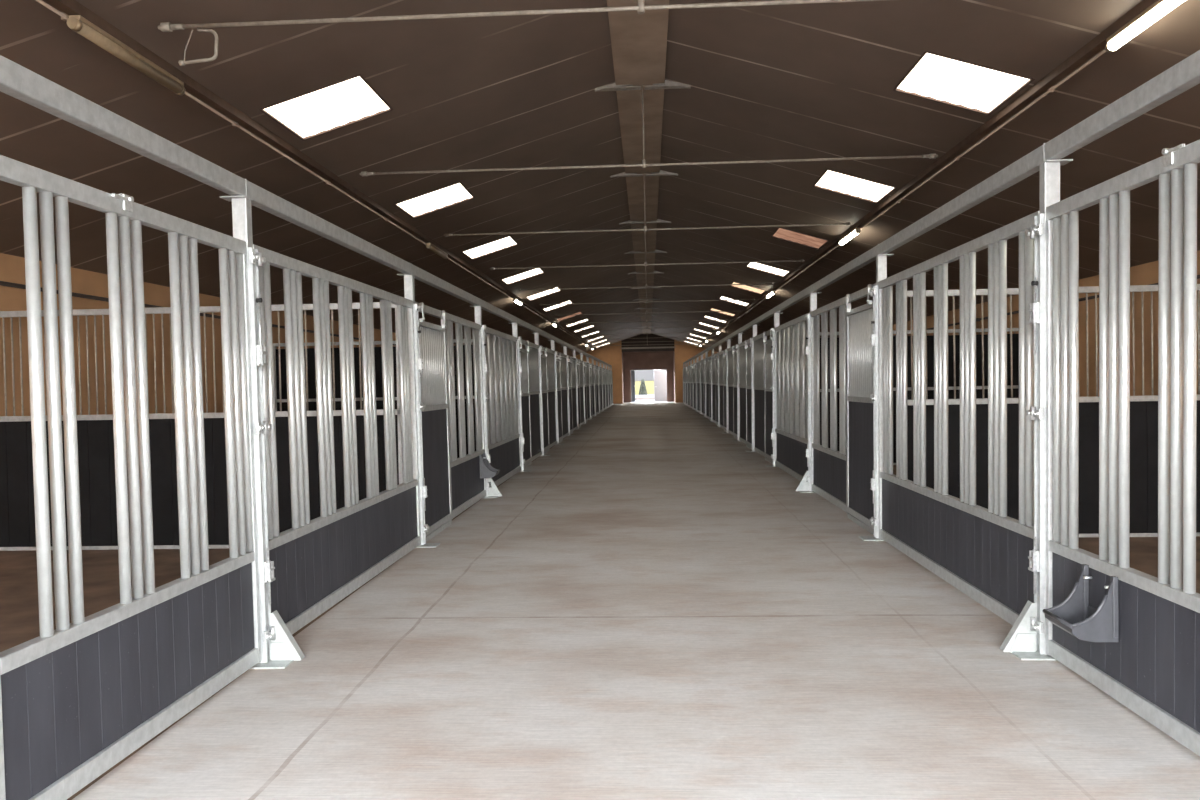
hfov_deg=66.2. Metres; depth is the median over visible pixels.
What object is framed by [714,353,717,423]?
sliding door
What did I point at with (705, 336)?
tie
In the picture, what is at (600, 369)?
fence
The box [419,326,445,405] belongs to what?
grille
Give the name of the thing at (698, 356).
post
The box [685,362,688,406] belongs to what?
post
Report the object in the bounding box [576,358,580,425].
sliding door
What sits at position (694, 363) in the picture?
fence
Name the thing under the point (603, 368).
fence
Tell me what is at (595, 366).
sliding door
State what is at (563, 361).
grille
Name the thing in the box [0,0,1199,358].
ceiling
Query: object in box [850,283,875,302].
door track
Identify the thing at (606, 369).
fence
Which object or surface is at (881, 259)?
post
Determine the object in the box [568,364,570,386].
grille
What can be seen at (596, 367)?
fence
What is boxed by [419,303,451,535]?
sliding door
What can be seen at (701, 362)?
grille
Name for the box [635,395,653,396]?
kerb
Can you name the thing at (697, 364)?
grille
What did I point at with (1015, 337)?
stall partition
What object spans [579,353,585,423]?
post
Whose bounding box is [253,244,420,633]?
panel
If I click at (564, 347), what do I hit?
post
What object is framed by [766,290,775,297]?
lamp
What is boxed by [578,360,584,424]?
fence
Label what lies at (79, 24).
lamp
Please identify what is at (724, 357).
sliding door
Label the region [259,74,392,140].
skylight
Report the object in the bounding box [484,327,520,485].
fence
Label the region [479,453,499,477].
trough
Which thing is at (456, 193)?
skylight
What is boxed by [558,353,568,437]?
fence
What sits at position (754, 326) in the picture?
post
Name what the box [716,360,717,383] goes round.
grille
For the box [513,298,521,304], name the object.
lamp
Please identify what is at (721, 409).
fence
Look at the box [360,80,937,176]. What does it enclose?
tie
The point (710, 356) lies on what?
sliding door
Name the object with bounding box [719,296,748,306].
skylight
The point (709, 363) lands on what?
grille
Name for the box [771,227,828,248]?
skylight
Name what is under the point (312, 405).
wall
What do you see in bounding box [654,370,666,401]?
open door leaf
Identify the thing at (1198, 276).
pipe
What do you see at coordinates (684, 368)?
sliding door
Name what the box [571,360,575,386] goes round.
grille
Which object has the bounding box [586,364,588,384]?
grille
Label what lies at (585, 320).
skylight
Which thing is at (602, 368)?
sliding door
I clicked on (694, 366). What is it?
sliding door
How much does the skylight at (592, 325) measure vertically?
0.365 m
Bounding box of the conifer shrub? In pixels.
[639,379,647,394]
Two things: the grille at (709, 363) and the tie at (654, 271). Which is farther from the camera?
the grille at (709, 363)
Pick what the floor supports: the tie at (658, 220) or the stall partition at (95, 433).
the stall partition at (95, 433)
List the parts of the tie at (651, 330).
rod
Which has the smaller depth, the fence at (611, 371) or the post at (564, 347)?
the post at (564, 347)
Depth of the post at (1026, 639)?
4.80 m
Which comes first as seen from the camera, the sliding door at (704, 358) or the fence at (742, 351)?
the fence at (742, 351)
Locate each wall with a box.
[0,253,395,415]
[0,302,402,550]
[273,339,500,457]
[568,334,718,403]
[623,351,673,401]
[635,380,653,394]
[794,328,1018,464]
[893,250,1199,396]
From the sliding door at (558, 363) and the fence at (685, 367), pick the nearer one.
the sliding door at (558, 363)
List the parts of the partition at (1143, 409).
rail, rail, rail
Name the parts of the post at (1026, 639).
plate, bolt knob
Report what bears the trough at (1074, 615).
attached to the panel at (1153, 669)
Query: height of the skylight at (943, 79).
0.362 m
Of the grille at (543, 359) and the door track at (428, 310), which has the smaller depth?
the door track at (428, 310)
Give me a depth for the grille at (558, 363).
21.91 m
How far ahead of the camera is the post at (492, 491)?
11.73 m
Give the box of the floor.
[0,402,1199,799]
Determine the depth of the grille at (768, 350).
15.86 m
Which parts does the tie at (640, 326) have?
rod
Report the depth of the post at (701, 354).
35.80 m
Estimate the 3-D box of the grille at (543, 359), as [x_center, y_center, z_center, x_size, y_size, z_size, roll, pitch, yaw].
[-1.160,-0.528,18.616,0.027,0.679,1.113,-2,1,3]
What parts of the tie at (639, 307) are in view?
rod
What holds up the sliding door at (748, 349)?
hanging from the door track
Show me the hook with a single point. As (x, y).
(181, 62)
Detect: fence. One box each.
[441,312,485,518]
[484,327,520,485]
[525,342,541,460]
[544,348,556,448]
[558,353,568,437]
[569,357,577,430]
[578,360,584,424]
[585,362,589,420]
[590,364,594,416]
[595,366,598,413]
[599,367,602,411]
[603,368,605,409]
[606,369,607,407]
[608,370,610,406]
[611,371,612,404]
[683,368,683,402]
[685,367,686,404]
[688,367,689,405]
[690,365,692,407]
[693,363,695,409]
[697,362,699,411]
[701,360,703,414]
[706,358,709,418]
[712,354,716,422]
[719,351,724,428]
[727,347,734,435]
[739,341,747,443]
[775,312,809,480]
[811,296,850,512]
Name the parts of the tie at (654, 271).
rod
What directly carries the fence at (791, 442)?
on the floor
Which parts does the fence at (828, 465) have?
rail, rail, rail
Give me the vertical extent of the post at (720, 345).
2.415 m
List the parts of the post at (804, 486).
plate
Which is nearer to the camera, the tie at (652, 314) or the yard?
the tie at (652, 314)
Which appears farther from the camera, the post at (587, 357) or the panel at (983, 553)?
the post at (587, 357)
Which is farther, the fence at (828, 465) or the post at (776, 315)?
the post at (776, 315)
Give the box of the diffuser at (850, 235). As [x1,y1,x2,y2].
[839,231,856,244]
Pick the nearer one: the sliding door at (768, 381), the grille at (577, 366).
the sliding door at (768, 381)
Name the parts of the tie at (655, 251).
apex plate, rod, apex plate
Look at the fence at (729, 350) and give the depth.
23.18 m
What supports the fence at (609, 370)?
attached to the post
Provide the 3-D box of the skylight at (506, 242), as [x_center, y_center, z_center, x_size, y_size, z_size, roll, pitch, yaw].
[-1.929,-2.707,16.078,0.883,0.365,0.960,-1,1,3]
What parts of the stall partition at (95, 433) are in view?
rail, rail, rail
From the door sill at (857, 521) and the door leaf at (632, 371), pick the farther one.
the door leaf at (632, 371)
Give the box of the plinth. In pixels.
[635,397,653,399]
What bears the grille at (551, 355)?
attached to the fence at (551, 382)
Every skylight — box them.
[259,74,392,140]
[394,182,474,217]
[461,236,517,259]
[501,268,544,284]
[525,287,560,300]
[542,300,571,311]
[556,311,582,320]
[566,319,588,326]
[573,325,593,332]
[698,322,718,328]
[704,316,726,322]
[710,308,735,316]
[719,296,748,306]
[730,282,765,294]
[746,263,789,276]
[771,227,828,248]
[813,169,896,203]
[893,51,1034,114]
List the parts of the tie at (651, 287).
rod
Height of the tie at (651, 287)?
0.960 m
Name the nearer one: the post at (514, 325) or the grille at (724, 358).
the post at (514, 325)
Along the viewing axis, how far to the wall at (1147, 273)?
11.72 m
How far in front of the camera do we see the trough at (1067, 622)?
4.22 m
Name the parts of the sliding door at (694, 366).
door frame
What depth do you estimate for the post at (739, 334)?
20.93 m
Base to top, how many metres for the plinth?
0.210 m
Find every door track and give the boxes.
[415,302,441,318]
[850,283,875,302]
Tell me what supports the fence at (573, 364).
attached to the post at (574, 351)
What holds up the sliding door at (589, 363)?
hanging from the door track
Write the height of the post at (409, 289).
2.476 m
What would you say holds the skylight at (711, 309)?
attached to the ceiling
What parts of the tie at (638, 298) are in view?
rod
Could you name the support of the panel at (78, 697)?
attached to the post at (279, 649)
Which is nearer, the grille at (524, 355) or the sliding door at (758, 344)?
the grille at (524, 355)
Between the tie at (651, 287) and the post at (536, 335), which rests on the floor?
the post at (536, 335)
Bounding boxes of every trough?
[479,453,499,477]
[1043,564,1118,641]
[1045,614,1076,637]
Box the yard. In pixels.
[635,400,666,401]
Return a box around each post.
[219,195,304,668]
[397,273,439,547]
[470,305,502,497]
[509,323,531,471]
[532,333,549,455]
[548,340,563,444]
[563,346,574,435]
[571,350,578,429]
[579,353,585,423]
[585,356,594,419]
[592,358,595,415]
[596,360,602,413]
[600,362,605,411]
[603,364,608,409]
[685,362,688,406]
[696,356,699,411]
[697,354,702,414]
[705,351,708,417]
[711,348,713,421]
[718,344,721,426]
[722,339,732,433]
[732,333,743,440]
[746,325,756,451]
[765,313,781,466]
[795,292,821,492]
[859,254,893,540]
[999,159,1072,659]
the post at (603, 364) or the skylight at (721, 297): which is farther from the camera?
the post at (603, 364)
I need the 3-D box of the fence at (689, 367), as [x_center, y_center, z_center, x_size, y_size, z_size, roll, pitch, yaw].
[4.536,-0.702,46.942,0.051,2.057,1.676,0,1,3]
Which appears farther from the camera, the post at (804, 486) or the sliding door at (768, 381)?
the sliding door at (768, 381)
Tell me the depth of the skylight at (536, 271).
20.35 m
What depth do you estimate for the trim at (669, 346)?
57.62 m
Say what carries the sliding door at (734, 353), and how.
hanging from the door track
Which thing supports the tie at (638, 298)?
attached to the ceiling
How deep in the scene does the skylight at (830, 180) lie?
11.68 m
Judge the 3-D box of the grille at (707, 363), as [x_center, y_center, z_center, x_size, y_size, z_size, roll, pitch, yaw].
[3.745,-0.999,31.906,0.027,0.791,1.699,0,1,3]
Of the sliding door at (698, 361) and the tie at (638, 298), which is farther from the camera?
the sliding door at (698, 361)
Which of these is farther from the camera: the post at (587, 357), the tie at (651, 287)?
the post at (587, 357)
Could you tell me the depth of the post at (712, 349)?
29.71 m
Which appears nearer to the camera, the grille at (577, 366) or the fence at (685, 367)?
the grille at (577, 366)
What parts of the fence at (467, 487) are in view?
rail, rail, rail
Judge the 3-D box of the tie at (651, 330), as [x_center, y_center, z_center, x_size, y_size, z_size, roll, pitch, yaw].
[2.762,-3.677,53.884,6.040,0.960,0.100,-1,1,3]
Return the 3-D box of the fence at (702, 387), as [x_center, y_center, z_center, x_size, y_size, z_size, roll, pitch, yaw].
[3.911,-0.483,34.961,0.051,2.078,1.676,0,1,3]
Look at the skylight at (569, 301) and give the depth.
28.18 m
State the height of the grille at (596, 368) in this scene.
0.679 m
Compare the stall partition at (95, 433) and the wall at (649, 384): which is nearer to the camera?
the stall partition at (95, 433)
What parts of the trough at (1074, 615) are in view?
plate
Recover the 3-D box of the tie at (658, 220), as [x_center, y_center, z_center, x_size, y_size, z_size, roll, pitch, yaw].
[0.872,-3.047,17.668,6.040,0.960,0.100,-1,1,3]
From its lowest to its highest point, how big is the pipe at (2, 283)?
0.060 m
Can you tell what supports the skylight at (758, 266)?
attached to the ceiling
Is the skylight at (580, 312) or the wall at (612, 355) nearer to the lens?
the skylight at (580, 312)
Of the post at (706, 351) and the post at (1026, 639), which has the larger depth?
the post at (706, 351)
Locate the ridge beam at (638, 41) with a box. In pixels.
[607,0,668,332]
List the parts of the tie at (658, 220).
apex plate, rod, apex plate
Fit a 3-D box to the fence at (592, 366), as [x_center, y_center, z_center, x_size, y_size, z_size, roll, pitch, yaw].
[-0.285,-0.367,35.181,0.051,1.998,1.676,-2,1,3]
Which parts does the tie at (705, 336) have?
rod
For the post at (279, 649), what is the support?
on the floor
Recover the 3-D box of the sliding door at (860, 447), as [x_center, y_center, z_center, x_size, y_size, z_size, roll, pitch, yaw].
[2.527,0.052,8.945,0.081,2.248,1.200,0,1,3]
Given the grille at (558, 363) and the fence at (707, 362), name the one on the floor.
the fence at (707, 362)
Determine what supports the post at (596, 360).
on the floor
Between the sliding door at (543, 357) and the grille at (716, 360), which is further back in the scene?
the grille at (716, 360)
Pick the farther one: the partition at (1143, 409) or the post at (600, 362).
the post at (600, 362)
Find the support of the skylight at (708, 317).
attached to the ceiling
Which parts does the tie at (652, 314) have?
rod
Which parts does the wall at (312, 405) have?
rail, rail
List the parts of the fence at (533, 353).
rail, rail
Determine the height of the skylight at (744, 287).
0.362 m
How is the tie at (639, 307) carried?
attached to the ceiling
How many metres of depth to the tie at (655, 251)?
21.67 m
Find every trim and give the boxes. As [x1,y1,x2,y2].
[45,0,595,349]
[621,346,674,348]
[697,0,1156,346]
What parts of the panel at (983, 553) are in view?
rail, rail, rail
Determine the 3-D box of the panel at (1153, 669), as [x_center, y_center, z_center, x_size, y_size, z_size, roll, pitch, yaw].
[2.255,0.184,3.083,0.082,2.338,3.401,-1,1,3]
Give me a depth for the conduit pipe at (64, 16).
8.47 m
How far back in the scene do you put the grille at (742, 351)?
20.20 m
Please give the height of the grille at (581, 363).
0.734 m
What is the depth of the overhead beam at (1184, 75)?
4.86 m
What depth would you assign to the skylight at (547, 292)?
24.38 m
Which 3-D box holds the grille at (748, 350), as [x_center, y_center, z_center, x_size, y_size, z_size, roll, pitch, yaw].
[3.059,-0.651,18.715,0.027,0.757,1.113,0,1,3]
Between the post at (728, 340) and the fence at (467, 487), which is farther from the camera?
the post at (728, 340)
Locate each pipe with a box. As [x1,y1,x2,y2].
[0,281,395,345]
[35,0,593,349]
[699,49,1106,346]
[894,275,1199,335]
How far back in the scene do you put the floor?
4.68 m
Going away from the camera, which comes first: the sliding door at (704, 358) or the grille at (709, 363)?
the grille at (709, 363)
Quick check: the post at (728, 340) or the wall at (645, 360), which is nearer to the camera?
the post at (728, 340)
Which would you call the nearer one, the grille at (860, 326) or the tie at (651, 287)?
the grille at (860, 326)
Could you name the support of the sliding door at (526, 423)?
hanging from the door track
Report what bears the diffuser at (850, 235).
attached to the lamp at (857, 230)
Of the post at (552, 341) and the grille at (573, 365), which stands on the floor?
the post at (552, 341)
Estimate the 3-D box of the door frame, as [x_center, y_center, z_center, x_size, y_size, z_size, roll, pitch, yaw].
[3.128,-1.588,59.374,3.820,4.310,2.850,-1,1,3]
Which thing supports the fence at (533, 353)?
attached to the post at (536, 335)
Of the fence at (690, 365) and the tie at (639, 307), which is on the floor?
the fence at (690, 365)
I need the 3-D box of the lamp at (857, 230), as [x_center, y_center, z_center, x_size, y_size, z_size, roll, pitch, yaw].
[3.831,-2.506,14.128,0.078,0.091,1.240,-1,1,3]
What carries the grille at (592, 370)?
attached to the fence at (592, 366)
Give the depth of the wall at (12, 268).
10.40 m
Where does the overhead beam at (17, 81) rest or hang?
on the post
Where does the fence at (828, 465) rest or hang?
on the floor
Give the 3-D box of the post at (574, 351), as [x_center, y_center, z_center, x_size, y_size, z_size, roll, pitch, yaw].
[-0.679,-0.303,27.058,0.285,2.334,0.195,-2,1,3]
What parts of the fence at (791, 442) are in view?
rail, rail, rail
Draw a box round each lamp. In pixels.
[67,15,185,94]
[426,243,447,258]
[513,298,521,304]
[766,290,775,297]
[839,227,860,244]
[1105,0,1184,51]
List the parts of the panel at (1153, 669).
rail, rail, rail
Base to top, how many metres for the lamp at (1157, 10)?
0.091 m
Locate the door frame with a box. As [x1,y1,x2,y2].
[622,351,674,402]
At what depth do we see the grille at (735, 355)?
21.81 m
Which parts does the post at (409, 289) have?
plate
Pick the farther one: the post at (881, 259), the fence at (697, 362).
the fence at (697, 362)
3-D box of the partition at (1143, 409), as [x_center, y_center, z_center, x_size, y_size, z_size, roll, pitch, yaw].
[4.645,0.103,8.172,3.935,2.230,0.050,-1,1,3]
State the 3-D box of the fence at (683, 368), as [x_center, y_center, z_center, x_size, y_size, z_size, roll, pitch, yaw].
[4.848,-0.810,52.933,0.051,2.049,1.676,0,1,3]
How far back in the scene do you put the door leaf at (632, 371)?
60.97 m
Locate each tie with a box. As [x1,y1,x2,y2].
[158,0,883,31]
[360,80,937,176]
[444,170,850,236]
[490,219,804,269]
[519,249,774,290]
[539,271,754,305]
[554,287,739,315]
[565,298,729,323]
[574,307,720,329]
[581,314,712,335]
[587,336,707,339]
[592,326,702,342]
[610,330,698,345]
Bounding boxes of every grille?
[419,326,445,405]
[521,352,527,392]
[528,346,538,391]
[541,357,546,390]
[547,352,554,389]
[556,361,560,388]
[560,356,566,387]
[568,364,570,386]
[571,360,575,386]
[577,366,578,385]
[579,362,582,385]
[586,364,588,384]
[591,366,593,383]
[596,368,597,383]
[697,364,698,381]
[701,362,702,381]
[706,360,708,382]
[709,363,710,382]
[712,357,715,382]
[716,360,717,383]
[719,354,722,383]
[724,358,725,383]
[728,350,732,384]
[734,354,736,384]
[739,345,745,385]
[747,349,751,386]
[754,338,763,386]
[765,342,772,387]
[849,308,872,397]
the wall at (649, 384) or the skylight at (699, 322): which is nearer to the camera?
the skylight at (699, 322)
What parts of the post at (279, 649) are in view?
plate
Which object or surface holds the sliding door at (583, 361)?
hanging from the door track
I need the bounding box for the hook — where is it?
[178,28,217,65]
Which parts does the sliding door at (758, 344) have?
rail, rail, rail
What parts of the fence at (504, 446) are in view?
rail, rail, rail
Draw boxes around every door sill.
[426,519,451,541]
[847,513,873,534]
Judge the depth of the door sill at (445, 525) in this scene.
9.05 m
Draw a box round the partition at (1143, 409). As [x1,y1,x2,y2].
[907,284,1199,537]
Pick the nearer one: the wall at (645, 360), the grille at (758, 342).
the grille at (758, 342)
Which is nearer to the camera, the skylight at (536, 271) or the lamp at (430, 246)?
the lamp at (430, 246)
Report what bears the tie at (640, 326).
attached to the ceiling
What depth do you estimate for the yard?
63.95 m
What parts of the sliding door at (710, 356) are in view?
door frame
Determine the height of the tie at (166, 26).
0.960 m
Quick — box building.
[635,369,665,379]
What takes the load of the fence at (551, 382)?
attached to the post at (552, 341)
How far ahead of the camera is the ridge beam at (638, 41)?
10.43 m
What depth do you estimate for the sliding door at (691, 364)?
42.77 m
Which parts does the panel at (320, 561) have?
rail, rail, rail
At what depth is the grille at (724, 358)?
24.75 m
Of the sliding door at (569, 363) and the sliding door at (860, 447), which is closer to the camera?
the sliding door at (860, 447)
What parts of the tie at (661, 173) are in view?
apex plate, rod, apex plate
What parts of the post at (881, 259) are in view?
plate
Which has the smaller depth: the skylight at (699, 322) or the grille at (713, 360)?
the grille at (713, 360)
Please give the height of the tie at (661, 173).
0.960 m
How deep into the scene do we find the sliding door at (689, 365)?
45.85 m
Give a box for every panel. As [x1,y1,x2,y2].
[0,155,261,799]
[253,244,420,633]
[878,211,1038,624]
[1046,139,1199,755]
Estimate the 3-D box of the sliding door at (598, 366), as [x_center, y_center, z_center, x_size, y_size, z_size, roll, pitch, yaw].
[-0.019,-0.469,39.710,0.080,1.959,1.210,-2,1,3]
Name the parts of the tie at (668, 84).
apex plate, rod, apex plate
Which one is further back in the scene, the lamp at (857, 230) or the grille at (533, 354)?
the grille at (533, 354)
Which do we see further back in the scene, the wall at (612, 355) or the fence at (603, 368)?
the wall at (612, 355)
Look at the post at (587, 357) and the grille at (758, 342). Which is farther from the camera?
the post at (587, 357)
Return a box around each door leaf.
[631,370,634,401]
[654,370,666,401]
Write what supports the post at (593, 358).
on the floor
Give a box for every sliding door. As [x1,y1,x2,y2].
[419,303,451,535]
[520,340,531,465]
[540,346,549,450]
[556,351,562,439]
[568,355,572,432]
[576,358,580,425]
[583,361,586,420]
[589,363,592,416]
[595,366,596,413]
[598,366,600,411]
[602,368,603,409]
[684,368,684,403]
[688,365,689,405]
[691,364,692,407]
[694,366,695,409]
[698,361,699,411]
[702,358,704,414]
[708,356,710,418]
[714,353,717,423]
[722,349,726,429]
[732,344,737,436]
[745,338,751,446]
[753,333,766,456]
[763,329,772,460]
[845,284,873,528]
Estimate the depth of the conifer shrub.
74.97 m
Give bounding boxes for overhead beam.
[0,55,611,366]
[683,50,1199,363]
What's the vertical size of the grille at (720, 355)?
0.837 m
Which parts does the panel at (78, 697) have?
rail, rail, rail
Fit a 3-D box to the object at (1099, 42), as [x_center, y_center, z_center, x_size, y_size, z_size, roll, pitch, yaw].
[4.525,-2.821,27.457,0.070,0.075,60.200,-1,1,3]
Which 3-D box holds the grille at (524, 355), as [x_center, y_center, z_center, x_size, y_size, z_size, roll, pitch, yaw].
[-1.314,-0.466,15.671,0.027,0.702,1.113,-2,1,3]
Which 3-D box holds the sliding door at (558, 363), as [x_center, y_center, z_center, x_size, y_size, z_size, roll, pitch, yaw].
[-0.962,-0.097,21.638,0.081,2.073,1.210,-2,1,3]
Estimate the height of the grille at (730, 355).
0.859 m
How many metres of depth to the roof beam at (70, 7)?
7.71 m
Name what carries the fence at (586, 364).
attached to the post at (587, 357)
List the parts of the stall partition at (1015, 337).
rail, rail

